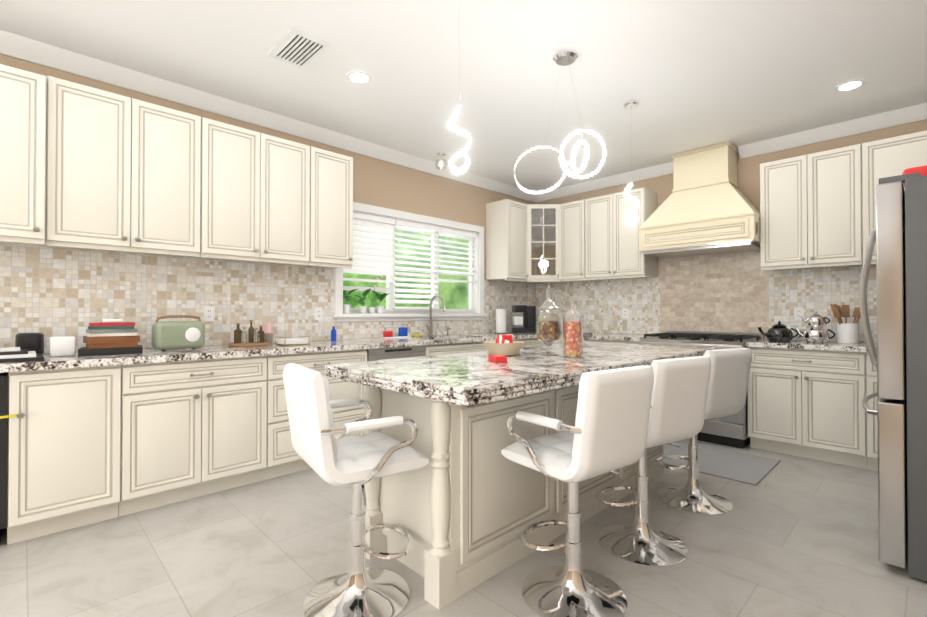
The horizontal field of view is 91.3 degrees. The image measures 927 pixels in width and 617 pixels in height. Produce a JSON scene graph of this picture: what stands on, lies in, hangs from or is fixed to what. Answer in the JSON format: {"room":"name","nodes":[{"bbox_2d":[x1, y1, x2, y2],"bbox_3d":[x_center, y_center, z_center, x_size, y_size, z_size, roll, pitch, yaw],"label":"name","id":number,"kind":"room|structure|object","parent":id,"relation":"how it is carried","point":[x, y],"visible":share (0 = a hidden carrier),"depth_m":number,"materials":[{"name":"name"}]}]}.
{"room":"kitchen","nodes":[
{"label":"kitchen","id":0,"kind":"room"},
{"bbox_2d":[0,54,534,348],"bbox_3d":[-2.072,-0.191,3.353,8.400,2.780,0.150,0,-1,-44],"label":"wall","id":1,"kind":"structure","parent":0,"point":[382,183],"depth_m":4.57,"materials":[{"name":"beige paint"}]},
{"bbox_2d":[0,64,51,246],"bbox_3d":[-2.582,-0.843,2.492,0.414,0.930,0.375,0,-1,-44],"label":"upper cabinet","id":2,"kind":"object","parent":1,"relation":"attached to","point":[25,96],"depth_m":2.45,"materials":[{"name":"beige paint"}]},
{"bbox_2d":[48,77,207,257],"bbox_3d":[-2.156,-0.840,2.906,0.774,0.930,0.375,0,-1,-44],"label":"upper cabinet","id":3,"kind":"object","parent":1,"relation":"attached to","point":[83,167],"depth_m":2.78,"materials":[{"name":"beige paint"}]},
{"bbox_2d":[196,119,315,265],"bbox_3d":[-1.602,-0.835,3.446,0.774,0.930,0.375,0,-1,-44],"label":"upper cabinet","id":4,"kind":"object","parent":1,"relation":"attached to","point":[262,187],"depth_m":3.33,"materials":[{"name":"beige paint"}]},
{"bbox_2d":[0,244,535,352],"bbox_3d":[-1.242,-0.039,4.046,6.239,0.648,0.010,0,-1,-44],"label":"backsplash","id":5,"kind":"structure","parent":1,"relation":"attached to","point":[48,292],"depth_m":3.26,"materials":[{"name":"tile"}]},
{"bbox_2d":[204,306,214,320],"bbox_3d":[-1.902,0.040,3.391,0.070,0.114,0.008,0,-1,-44],"label":"electrical outlet","id":6,"kind":"object","parent":5,"relation":"attached to","point":[209,313],"depth_m":3.39,"materials":[{"name":"white plastic"}]},
{"bbox_2d":[315,307,321,319],"bbox_3d":[-1.278,0.045,3.998,0.070,0.114,0.008,0,-1,-44],"label":"electrical outlet","id":7,"kind":"object","parent":5,"relation":"attached to","point":[318,310],"depth_m":4.00,"materials":[{"name":"white plastic"}]},
{"bbox_2d":[0,30,536,202],"bbox_3d":[-1.986,-1.531,3.277,8.400,0.100,0.096,0,-1,-44],"label":"crown molding","id":8,"kind":"structure","parent":1,"relation":"attached to","point":[35,51],"depth_m":3.37,"materials":[{"name":"white paint"}]},
{"bbox_2d":[300,148,352,267],"bbox_3d":[-1.186,-0.831,3.851,0.387,0.930,0.375,0,-1,-44],"label":"upper cabinet","id":9,"kind":"object","parent":1,"relation":"attached to","point":[334,171],"depth_m":3.76,"materials":[{"name":"beige paint"}]},
{"bbox_2d":[333,202,486,321],"bbox_3d":[-0.503,-0.433,4.843,2.005,1.120,0.203,0,-1,-44],"label":"window","id":10,"kind":"structure","parent":1,"relation":"in","point":[477,314],"depth_m":4.91,"materials":[{"name":"white paint"}]},
{"bbox_2d":[343,289,357,312],"bbox_3d":[-1.091,-0.074,4.229,0.280,0.240,0.226,0,-1,-44],"label":"potted plant","id":11,"kind":"object","parent":10,"relation":"on","point":[346,308],"visible":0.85,"depth_m":4.21,"materials":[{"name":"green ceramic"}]},
{"bbox_2d":[356,288,370,312],"bbox_3d":[-0.987,-0.071,4.365,0.189,0.237,0.262,0,-1,-44],"label":"potted plant","id":12,"kind":"object","parent":10,"relation":"on","point":[363,308],"visible":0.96,"depth_m":4.34,"materials":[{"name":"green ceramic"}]},
{"bbox_2d":[368,275,382,312],"bbox_3d":[-0.873,-0.145,4.435,0.204,0.385,0.183,0,-1,-44],"label":"orchid","id":13,"kind":"object","parent":10,"relation":"on","point":[372,309],"visible":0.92,"depth_m":4.42,"materials":[{"name":"white ceramic"}]},
{"bbox_2d":[371,290,388,312],"bbox_3d":[-0.827,-0.067,4.501,0.209,0.231,0.203,0,-1,-44],"label":"potted plant","id":14,"kind":"object","parent":10,"relation":"on","point":[380,309],"visible":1,"depth_m":4.47,"materials":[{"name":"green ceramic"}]},
{"bbox_2d":[343,212,476,308],"bbox_3d":[-0.495,-0.451,4.836,1.775,0.907,0.056,0,-1,-44],"label":"window blinds","id":15,"kind":"object","parent":10,"relation":"attached to","point":[374,260],"visible":0.92,"depth_m":4.66,"materials":[{"name":"white plastic"}]},
{"bbox_2d":[486,199,533,282],"bbox_3d":[0.558,-0.816,5.551,0.429,0.930,0.372,0,-1,-44],"label":"upper cabinet","id":16,"kind":"object","parent":1,"relation":"attached to","point":[507,221],"depth_m":5.43,"materials":[{"name":"beige paint"}]},
{"bbox_2d":[0,439,926,616],"bbox_3d":[-0.468,1.234,1.692,8.700,0.100,4.750,0,-1,-44],"label":"floor","id":17,"kind":"structure","parent":0,"point":[791,536],"depth_m":2.15,"materials":[{"name":"tile"}]},
{"bbox_2d":[0,372,11,544],"bbox_3d":[-2.636,0.750,2.254,0.528,0.880,0.620,0,-1,-44],"label":"base cabinet","id":18,"kind":"object","parent":17,"relation":"on","point":[6,377],"depth_m":2.21,"materials":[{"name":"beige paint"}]},
{"bbox_2d":[0,332,536,372],"bbox_3d":[-1.015,0.303,3.806,6.222,0.040,0.643,0,-1,-44],"label":"countertop","id":19,"kind":"structure","parent":18,"relation":"on","point":[152,355],"depth_m":3.01,"materials":[{"name":"stone"}]},
{"bbox_2d":[0,347,43,362],"bbox_3d":[-2.454,0.239,2.294,0.480,0.060,0.310,0,-1,-44],"label":"books","id":20,"kind":"object","parent":19,"relation":"on","point":[13,354],"visible":1,"depth_m":2.31,"materials":[{"name":"white paper"}]},
{"bbox_2d":[15,333,43,353],"bbox_3d":[-2.503,0.207,2.616,0.120,0.130,0.120,0,-1,-44],"label":"speaker","id":21,"kind":"object","parent":19,"relation":"on","point":[32,342],"visible":0.62,"depth_m":2.58},
{"bbox_2d":[49,336,75,356],"bbox_3d":[-2.308,0.217,2.610,0.110,0.110,0.100,0,-1,-44],"label":"box","id":22,"kind":"object","parent":19,"relation":"on","point":[62,345],"visible":1,"depth_m":2.58,"materials":[{"name":"white plastic"}]},
{"bbox_2d":[78,319,142,355],"bbox_3d":[-2.140,0.168,2.761,0.300,0.210,0.231,0,-1,-36],"label":"books","id":23,"kind":"object","parent":19,"relation":"on","point":[111,336],"visible":1,"depth_m":2.69,"materials":[{"name":"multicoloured paper"}]},
{"bbox_2d":[151,315,204,350],"bbox_3d":[-1.900,0.160,3.030,0.129,0.231,0.300,0,-1,38],"label":"radio","id":24,"kind":"object","parent":19,"relation":"on","point":[176,334],"visible":1,"depth_m":2.98,"materials":[{"name":"green plastic"}]},
{"bbox_2d":[228,320,270,346],"bbox_3d":[-1.601,0.183,3.396,0.290,0.192,0.290,0,-1,-44],"label":"tray","id":25,"kind":"object","parent":19,"relation":"on","point":[251,342],"visible":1,"depth_m":3.37,"materials":[{"name":"brown wood"}]},
{"bbox_2d":[264,333,272,343],"bbox_3d":[-1.549,0.238,3.586,0.080,0.084,0.080,0,-1,-44],"label":"patterned cup","id":26,"kind":"object","parent":19,"relation":"on","point":[268,337],"visible":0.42,"depth_m":3.56,"materials":[{"name":"beige ceramic"}]},
{"bbox_2d":[263,324,272,332],"bbox_3d":[-1.549,0.158,3.587,0.070,0.075,0.070,0,-1,-44],"label":"candle","id":27,"kind":"object","parent":26,"relation":"on","point":[267,328],"visible":0.94,"depth_m":3.56,"materials":[{"name":"pink wax"}]},
{"bbox_2d":[275,336,309,345],"bbox_3d":[-1.321,0.248,3.509,0.201,0.063,0.176,0,-1,-44],"label":"napkin holder","id":28,"kind":"object","parent":19,"relation":"on","point":[293,341],"visible":1,"depth_m":3.46,"materials":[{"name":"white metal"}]},
{"bbox_2d":[331,326,335,340],"bbox_3d":[-1.147,0.222,4.005,0.044,0.125,0.044,0,-1,-44],"label":"soap bottle","id":29,"kind":"object","parent":19,"relation":"on","point":[333,334],"visible":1,"depth_m":3.99,"materials":[{"name":"blue plastic"}]},
{"bbox_2d":[380,324,411,338],"bbox_3d":[-0.662,0.219,4.467,0.320,0.138,0.075,0,-1,-44],"label":"soap caddy","id":30,"kind":"object","parent":19,"relation":"on","point":[403,332],"visible":1,"depth_m":4.48,"materials":[{"name":"white ceramic"}]},
{"bbox_2d":[426,295,450,335],"bbox_3d":[-0.210,0.075,4.794,0.314,0.431,0.266,0,-1,-44],"label":"faucet","id":31,"kind":"object","parent":19,"relation":"on","point":[430,312],"visible":1,"depth_m":4.79,"materials":[{"name":"silver metal"}]},
{"bbox_2d":[495,305,506,333],"bbox_3d":[0.449,0.127,5.420,0.150,0.340,0.150,0,-1,-44],"label":"paper towel","id":32,"kind":"object","parent":19,"relation":"on","point":[500,320],"visible":1,"depth_m":5.37,"materials":[{"name":"white paper"}]},
{"bbox_2d":[512,305,535,332],"bbox_3d":[0.746,0.128,5.642,0.265,0.340,0.200,0,-1,-9],"label":"coffee machine","id":33,"kind":"object","parent":19,"relation":"on","point":[527,320],"visible":1,"depth_m":5.56,"materials":[{"name":"grey plastic"}]},
{"bbox_2d":[12,364,127,543],"bbox_3d":[-2.297,0.753,2.584,0.482,0.880,0.620,0,-1,-44],"label":"base cabinet","id":34,"kind":"object","parent":17,"relation":"on","point":[81,446],"depth_m":2.38,"materials":[{"name":"beige paint"}]},
{"bbox_2d":[124,355,271,514],"bbox_3d":[-1.838,0.757,3.031,0.800,0.880,0.620,0,-1,-44],"label":"base cabinet","id":35,"kind":"object","parent":17,"relation":"on","point":[193,428],"depth_m":2.79,"materials":[{"name":"beige paint"}]},
{"bbox_2d":[272,349,366,477],"bbox_3d":[-1.268,0.762,3.586,0.791,0.880,0.620,0,-1,-44],"label":"base cabinet","id":36,"kind":"object","parent":17,"relation":"on","point":[285,460],"depth_m":3.30,"materials":[{"name":"beige paint"}]},
{"bbox_2d":[283,363,427,616],"bbox_3d":[-0.446,0.707,1.854,0.488,0.956,0.484,0,-1,-34],"label":"bar stool","id":37,"kind":"object","parent":17,"relation":"on","point":[358,588],"visible":1,"depth_m":1.77,"materials":[{"name":"white leather"}]},
{"bbox_2d":[367,345,425,360],"bbox_3d":[-0.738,0.766,4.041,0.596,0.878,0.613,0,-1,-44],"label":"dishwasher","id":38,"kind":"object","parent":17,"relation":"on","point":[374,354],"visible":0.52,"depth_m":3.83,"materials":[{"name":"silver metal"}]},
{"bbox_2d":[452,338,545,353],"bbox_3d":[0.421,0.776,5.230,0.899,0.880,0.620,0,-1,-44],"label":"base cabinet","id":39,"kind":"object","parent":17,"relation":"on","point":[467,347],"depth_m":4.53,"materials":[{"name":"beige paint"}]},
{"bbox_2d":[364,385,663,609],"bbox_3d":[0.477,0.764,2.756,2.173,0.859,0.602,0,-1,-44],"label":"kitchen island","id":40,"kind":"object","parent":17,"relation":"on","point":[466,505],"visible":0.54,"depth_m":2.03,"materials":[{"name":"beige paint"}]},
{"bbox_2d":[325,342,713,406],"bbox_3d":[0.533,0.303,2.640,2.385,0.060,0.970,0,-1,-44],"label":"island countertop","id":41,"kind":"structure","parent":40,"relation":"on","point":[469,379],"depth_m":1.98,"materials":[{"name":"stone"}]},
{"bbox_2d":[488,355,506,362],"bbox_3d":[0.173,0.254,2.290,0.060,0.030,0.100,0,-1,-19],"label":"box","id":42,"kind":"object","parent":41,"relation":"on","point":[498,358],"visible":1,"depth_m":2.25,"materials":[{"name":"red plastic"}]},
{"bbox_2d":[483,334,523,355],"bbox_3d":[0.235,0.213,2.671,0.250,0.118,0.250,0,-1,-44],"label":"bowl","id":43,"kind":"object","parent":41,"relation":"on","point":[505,345],"visible":1,"depth_m":2.60,"materials":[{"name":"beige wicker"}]},
{"bbox_2d":[536,286,561,355],"bbox_3d":[0.503,0.067,2.669,0.150,0.410,0.150,0,-1,-44],"label":"apothecary jar","id":44,"kind":"object","parent":41,"relation":"on","point":[548,331],"visible":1,"depth_m":2.63,"materials":[{"name":"clear glass"}]},
{"bbox_2d":[563,303,583,357],"bbox_3d":[0.615,0.120,2.540,0.116,0.302,0.116,0,-1,-44],"label":"apothecary jar","id":45,"kind":"object","parent":41,"relation":"on","point":[572,339],"visible":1,"depth_m":2.50,"materials":[{"name":"clear glass"}]},
{"bbox_2d":[583,317,594,346],"bbox_3d":[0.894,0.170,3.313,0.136,0.215,0.136,0,-1,-44],"label":"apothecary jar","id":46,"kind":"object","parent":41,"relation":"on","point":[588,335],"visible":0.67,"depth_m":3.28,"materials":[{"name":"clear glass"}]},
{"bbox_2d":[501,365,653,616],"bbox_3d":[0.463,0.707,1.870,0.484,0.956,0.487,0,-1,-36],"label":"bar stool","id":47,"kind":"object","parent":17,"relation":"on","point":[607,432],"visible":1,"depth_m":1.75,"materials":[{"name":"white leather"}]},
{"bbox_2d":[548,338,637,345],"bbox_3d":[1.581,0.775,5.138,0.658,0.879,1.160,0,-1,-44],"label":"base cabinet","id":48,"kind":"object","parent":17,"relation":"on","point":[560,342],"visible":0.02,"depth_m":4.81,"materials":[{"name":"beige paint"}]},
{"bbox_2d":[561,332,652,341],"bbox_3d":[1.590,0.315,5.107,0.673,0.040,1.094,0,-1,-44],"label":"countertop","id":49,"kind":"structure","parent":48,"relation":"on","point":[598,336],"depth_m":4.76,"materials":[{"name":"stone"}]},
{"bbox_2d":[596,356,710,566],"bbox_3d":[0.910,0.711,2.284,0.484,0.956,0.487,0,-1,-31],"label":"bar stool","id":50,"kind":"object","parent":17,"relation":"on","point":[679,399],"visible":0.69,"depth_m":2.15,"materials":[{"name":"white leather"}]},
{"bbox_2d":[638,330,763,448],"bbox_3d":[2.262,0.721,4.354,0.741,0.975,0.906,0,-1,-44],"label":"range","id":51,"kind":"object","parent":17,"relation":"on","point":[732,431],"visible":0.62,"depth_m":4.03,"materials":[{"name":"silver metal"}]},
{"bbox_2d":[654,348,751,514],"bbox_3d":[1.440,0.716,2.812,0.537,0.956,0.554,0,-1,-44],"label":"bar stool","id":52,"kind":"object","parent":17,"relation":"on","point":[728,382],"visible":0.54,"depth_m":2.67,"materials":[{"name":"white leather"}]},
{"bbox_2d":[664,441,779,484],"bbox_3d":[1.795,1.197,3.755,0.720,0.012,1.250,0,-1,-44],"label":"rug","id":53,"kind":"object","parent":17,"relation":"on","point":[751,469],"visible":0.48,"depth_m":3.50,"materials":[{"name":"grey fabric"}]},
{"bbox_2d":[747,347,870,469],"bbox_3d":[2.903,0.764,3.806,0.620,0.880,0.761,0,-1,-44],"label":"base cabinet","id":54,"kind":"object","parent":17,"relation":"on","point":[804,403],"depth_m":3.56,"materials":[{"name":"beige paint"}]},
{"bbox_2d":[867,352,879,470],"bbox_3d":[3.434,0.759,3.261,0.620,0.880,0.762,0,-1,-44],"label":"base cabinet","id":55,"kind":"object","parent":17,"relation":"on","point":[872,420],"depth_m":3.30,"materials":[{"name":"beige paint"}]},
{"bbox_2d":[746,339,876,352],"bbox_3d":[3.237,0.300,3.437,0.642,0.040,1.762,0,-1,-44],"label":"countertop","id":56,"kind":"structure","parent":55,"relation":"on","point":[828,346],"depth_m":3.58,"materials":[{"name":"stone"}]},
{"bbox_2d":[758,321,798,341],"bbox_3d":[2.689,0.194,3.878,0.187,0.178,0.287,0,-1,-44],"label":"kettle","id":57,"kind":"object","parent":56,"relation":"on","point":[779,332],"visible":1,"depth_m":3.81,"materials":[{"name":"grey metal"}]},
{"bbox_2d":[787,324,802,340],"bbox_3d":[2.884,0.212,4.036,0.153,0.144,0.222,0,-1,-44],"label":"teapot","id":58,"kind":"object","parent":56,"relation":"on","point":[794,334],"visible":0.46,"depth_m":3.97,"materials":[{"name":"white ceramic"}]},
{"bbox_2d":[795,311,835,342],"bbox_3d":[2.921,0.151,3.768,0.178,0.262,0.274,0,-1,-44],"label":"teapot","id":59,"kind":"object","parent":56,"relation":"on","point":[816,331],"visible":1,"depth_m":3.71,"materials":[{"name":"silver metal"}]},
{"bbox_2d":[830,304,860,343],"bbox_3d":[3.120,0.117,3.667,0.242,0.328,0.221,0,-1,-44],"label":"utensil crock","id":60,"kind":"object","parent":56,"relation":"on","point":[847,333],"visible":0.88,"depth_m":3.64,"materials":[{"name":"white ceramic"}]},
{"bbox_2d":[859,172,926,582],"bbox_3d":[2.463,0.298,2.109,0.910,1.780,0.927,0,-1,-44],"label":"refrigerator","id":61,"kind":"object","parent":17,"relation":"on","point":[898,236],"visible":1,"depth_m":2.01,"materials":[{"name":"grey metal"}]},
{"bbox_2d":[902,165,926,187],"bbox_3d":[2.150,-0.608,2.066,0.190,0.069,0.210,0,-1,-44],"label":"bag","id":62,"kind":"object","parent":61,"relation":"on","point":[922,170],"visible":0.33,"depth_m":2.04,"materials":[{"name":"red plastic"}]},
{"bbox_2d":[0,0,926,191],"bbox_3d":[-0.468,-1.645,1.718,8.700,0.100,4.750,0,-1,-44],"label":"ceiling","id":63,"kind":"structure","parent":0,"point":[688,75],"depth_m":2.94,"materials":[{"name":"white paint"}]},
{"bbox_2d":[267,27,328,68],"bbox_3d":[-1.016,-1.579,2.768,0.220,0.014,0.380,0,-1,-44],"label":"ceiling vent","id":64,"kind":"object","parent":63,"relation":"in","point":[297,48],"visible":1,"depth_m":2.75,"materials":[{"name":"white metal"}]},
{"bbox_2d":[346,71,371,83],"bbox_3d":[-0.714,-1.580,3.103,0.169,0.006,0.169,0,-1,37],"label":"recessed light","id":65,"kind":"object","parent":63,"relation":"in","point":[358,77],"depth_m":3.10,"materials":[{"name":"white glass"}]},
{"bbox_2d":[435,152,446,169],"bbox_3d":[-0.228,-1.489,4.595,0.120,0.159,0.120,0,-1,-44],"label":"light","id":66,"kind":"object","parent":63,"relation":"attached to","point":[441,155],"visible":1,"depth_m":4.58,"materials":[{"name":"glass"}]},
{"bbox_2d":[447,0,470,174],"bbox_3d":[-0.018,-1.112,2.186,0.125,0.954,0.110,0,-1,-44],"label":"pendant light","id":67,"kind":"object","parent":63,"relation":"hanging from","point":[463,169],"visible":1,"depth_m":2.17,"materials":[{"name":"glowing white plastic"}]},
{"bbox_2d":[514,49,605,194],"bbox_3d":[0.587,-1.162,2.845,0.470,0.843,0.434,0,-1,-44],"label":"pendant light","id":68,"kind":"object","parent":63,"relation":"hanging from","point":[565,57],"visible":1,"depth_m":2.83,"materials":[{"name":"silver metal"}]},
{"bbox_2d":[624,101,638,226],"bbox_3d":[1.294,-1.101,3.491,0.125,0.954,0.110,0,-1,-44],"label":"pendant light","id":69,"kind":"object","parent":63,"relation":"hanging from","point":[631,104],"visible":1,"depth_m":3.48,"materials":[{"name":"silver metal"}]},
{"bbox_2d":[834,79,865,91],"bbox_3d":[2.738,-1.579,3.212,0.169,0.006,0.169,0,-1,22],"label":"recessed light","id":70,"kind":"object","parent":63,"relation":"in","point":[853,84],"depth_m":3.21,"materials":[{"name":"white glass"}]},
{"bbox_2d":[535,119,926,334],"bbox_3d":[2.595,-0.179,4.687,0.150,2.780,4.750,0,-1,-44],"label":"wall","id":71,"kind":"structure","parent":0,"point":[748,175],"depth_m":4.37,"materials":[{"name":"beige paint"}]},
{"bbox_2d":[530,204,557,278],"bbox_3d":[0.981,-0.841,5.565,0.296,0.872,0.295,0,-1,-44],"label":"upper cabinet","id":72,"kind":"object","parent":71,"relation":"attached to","point":[543,217],"depth_m":5.57,"materials":[{"name":"beige paint"}]},
{"bbox_2d":[554,199,601,281],"bbox_3d":[1.390,-0.816,5.551,0.372,0.930,0.394,0,-1,-44],"label":"upper cabinet","id":73,"kind":"object","parent":71,"relation":"attached to","point":[571,215],"depth_m":5.43,"materials":[{"name":"beige paint"}]},
{"bbox_2d":[536,162,672,201],"bbox_3d":[1.672,-1.511,5.470,0.095,0.100,1.815,0,-1,-44],"label":"crown molding","id":74,"kind":"structure","parent":71,"relation":"attached to","point":[666,168],"depth_m":5.39,"materials":[{"name":"white paint"}]},
{"bbox_2d":[586,187,657,278],"bbox_3d":[1.786,-0.820,5.168,0.340,0.930,0.707,0,-1,-44],"label":"upper cabinet","id":75,"kind":"object","parent":71,"relation":"attached to","point":[595,238],"depth_m":5.02,"materials":[{"name":"beige paint"}]},
{"bbox_2d":[639,141,759,257],"bbox_3d":[2.336,-1.063,4.461,0.523,1.013,1.019,0,-1,-44],"label":"range hood","id":76,"kind":"object","parent":71,"relation":"attached to","point":[706,207],"visible":1,"depth_m":4.34,"materials":[{"name":"beige paint"}]},
{"bbox_2d":[536,250,876,342],"bbox_3d":[2.545,-0.150,4.623,0.010,0.879,4.409,0,-1,-44],"label":"backsplash","id":77,"kind":"structure","parent":71,"relation":"attached to","point":[722,292],"depth_m":4.61,"materials":[{"name":"tile"}]},
{"bbox_2d":[622,308,627,317],"bbox_3d":[1.886,0.056,5.285,0.008,0.114,0.070,0,-1,-44],"label":"electrical outlet","id":78,"kind":"object","parent":77,"relation":"attached to","point":[624,310],"depth_m":5.28,"materials":[{"name":"white plastic"}]},
{"bbox_2d":[794,307,803,319],"bbox_3d":[3.037,0.046,4.103,0.008,0.114,0.070,0,-1,-44],"label":"electrical outlet","id":79,"kind":"object","parent":77,"relation":"attached to","point":[798,311],"depth_m":4.10,"materials":[{"name":"white plastic"}]},
{"bbox_2d":[760,143,863,269],"bbox_3d":[3.004,-0.831,3.917,0.341,0.930,0.687,0,-1,-44],"label":"upper cabinet","id":80,"kind":"object","parent":71,"relation":"attached to","point":[817,209],"depth_m":3.77,"materials":[{"name":"beige paint"}]},
{"bbox_2d":[738,103,926,158],"bbox_3d":[3.340,-1.526,3.756,0.095,0.100,1.860,0,-1,-44],"label":"crown molding","id":81,"kind":"structure","parent":71,"relation":"attached to","point":[918,112],"depth_m":3.88,"materials":[{"name":"white paint"}]},
{"bbox_2d":[864,130,926,263],"bbox_3d":[3.426,-0.835,3.484,0.341,0.930,0.522,0,-1,-44],"label":"upper cabinet","id":82,"kind":"object","parent":71,"relation":"attached to","point":[889,157],"depth_m":3.46,"materials":[{"name":"beige paint"}]},
{"label":"outside","id":83,"kind":"structure","parent":0,"visible":0},
{"bbox_2d":[343,224,468,313],"bbox_3d":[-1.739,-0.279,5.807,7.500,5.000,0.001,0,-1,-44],"label":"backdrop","id":84,"kind":"structure","parent":83,"point":[359,284],"depth_m":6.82,"materials":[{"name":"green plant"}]}
]}

